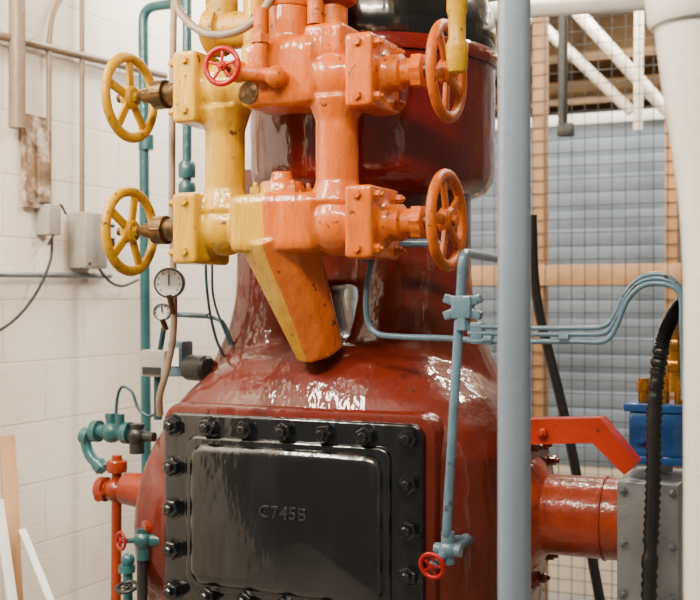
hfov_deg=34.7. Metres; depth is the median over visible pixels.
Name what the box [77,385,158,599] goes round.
valves
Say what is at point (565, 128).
conduit
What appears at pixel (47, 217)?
junction box
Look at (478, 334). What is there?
tubing
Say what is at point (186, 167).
pipe
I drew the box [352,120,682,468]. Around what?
corrugated wall
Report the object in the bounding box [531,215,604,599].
pipe
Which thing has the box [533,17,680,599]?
wood posts
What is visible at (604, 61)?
storage rack
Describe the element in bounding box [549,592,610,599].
floor
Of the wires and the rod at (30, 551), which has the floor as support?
the rod at (30, 551)
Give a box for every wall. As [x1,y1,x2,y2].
[0,0,352,599]
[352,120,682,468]
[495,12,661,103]
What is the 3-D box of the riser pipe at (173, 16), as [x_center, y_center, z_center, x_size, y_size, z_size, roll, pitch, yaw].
[-0.501,-0.286,3.037,0.084,1.209,0.034,0,0,43]
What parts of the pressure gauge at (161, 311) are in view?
stem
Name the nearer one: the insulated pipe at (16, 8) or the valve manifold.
the valve manifold
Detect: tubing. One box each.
[178,265,233,357]
[361,239,682,399]
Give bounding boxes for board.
[495,109,664,129]
[549,464,633,599]
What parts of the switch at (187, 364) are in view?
motor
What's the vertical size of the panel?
0.300 m
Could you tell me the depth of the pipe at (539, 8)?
3.44 m
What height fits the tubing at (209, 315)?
0.248 m
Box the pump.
[623,307,682,471]
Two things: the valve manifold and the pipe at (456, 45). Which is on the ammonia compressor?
the valve manifold
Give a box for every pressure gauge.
[153,303,170,330]
[154,268,185,313]
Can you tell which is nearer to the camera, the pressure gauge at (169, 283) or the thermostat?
the pressure gauge at (169, 283)
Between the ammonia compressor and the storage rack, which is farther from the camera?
the storage rack
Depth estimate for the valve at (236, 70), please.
2.56 m
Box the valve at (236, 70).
[203,7,289,104]
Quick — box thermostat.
[111,224,114,246]
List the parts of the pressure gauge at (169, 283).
stem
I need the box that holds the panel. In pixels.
[21,113,50,207]
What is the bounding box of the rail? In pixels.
[348,263,682,286]
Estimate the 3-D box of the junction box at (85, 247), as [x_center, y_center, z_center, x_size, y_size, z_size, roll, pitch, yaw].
[-0.900,-0.203,3.846,0.084,0.190,0.120,0,0,25]
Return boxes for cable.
[0,204,138,330]
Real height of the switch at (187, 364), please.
0.109 m
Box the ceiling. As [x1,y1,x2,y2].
[488,0,645,27]
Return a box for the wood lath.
[0,435,22,599]
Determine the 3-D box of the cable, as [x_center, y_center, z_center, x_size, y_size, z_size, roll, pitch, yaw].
[-0.942,-0.097,3.724,0.010,0.443,0.801,0,0,25]
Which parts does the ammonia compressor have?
seat, bracket arm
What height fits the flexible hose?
1.278 m
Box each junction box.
[35,204,60,235]
[68,212,106,268]
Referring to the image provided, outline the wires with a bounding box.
[345,0,682,599]
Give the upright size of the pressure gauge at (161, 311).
0.076 m
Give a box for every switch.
[140,327,168,419]
[169,340,213,380]
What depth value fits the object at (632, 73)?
4.93 m
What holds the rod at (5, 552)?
on the floor
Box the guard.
[617,466,682,599]
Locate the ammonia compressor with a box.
[134,0,641,599]
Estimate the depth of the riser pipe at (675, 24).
1.74 m
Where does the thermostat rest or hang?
attached to the wall at (65, 360)
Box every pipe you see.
[8,0,25,128]
[138,0,195,472]
[156,0,177,416]
[419,249,496,579]
[446,0,467,73]
[489,0,644,20]
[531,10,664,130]
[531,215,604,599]
[645,0,699,599]
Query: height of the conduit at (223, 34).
0.185 m
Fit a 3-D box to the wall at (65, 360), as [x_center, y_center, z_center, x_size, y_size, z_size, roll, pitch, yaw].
[-0.783,-0.100,4.269,0.139,3.000,5.600,0,0,25]
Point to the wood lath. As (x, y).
(8, 466)
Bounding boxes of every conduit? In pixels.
[172,0,273,38]
[557,15,574,137]
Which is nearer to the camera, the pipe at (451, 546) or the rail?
the pipe at (451, 546)
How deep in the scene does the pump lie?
2.65 m
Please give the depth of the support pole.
2.03 m
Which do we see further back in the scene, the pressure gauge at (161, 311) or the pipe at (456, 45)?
the pressure gauge at (161, 311)
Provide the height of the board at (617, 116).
0.050 m
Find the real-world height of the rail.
1.482 m
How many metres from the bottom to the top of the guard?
0.815 m
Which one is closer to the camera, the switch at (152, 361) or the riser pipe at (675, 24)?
the riser pipe at (675, 24)
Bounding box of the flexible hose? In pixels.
[641,297,678,599]
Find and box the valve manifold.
[101,0,466,361]
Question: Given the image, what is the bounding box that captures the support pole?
[497,0,530,599]
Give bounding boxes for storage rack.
[495,46,662,119]
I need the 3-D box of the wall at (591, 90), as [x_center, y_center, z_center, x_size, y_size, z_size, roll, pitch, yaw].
[2.534,-0.100,5.867,4.800,3.000,0.100,0,0,25]
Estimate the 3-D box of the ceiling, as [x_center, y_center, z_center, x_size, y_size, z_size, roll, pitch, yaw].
[1.118,-1.650,2.831,4.800,0.100,6.800,0,0,25]
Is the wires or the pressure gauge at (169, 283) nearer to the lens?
the pressure gauge at (169, 283)
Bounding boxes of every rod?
[0,499,17,599]
[18,529,53,599]
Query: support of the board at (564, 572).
on the floor

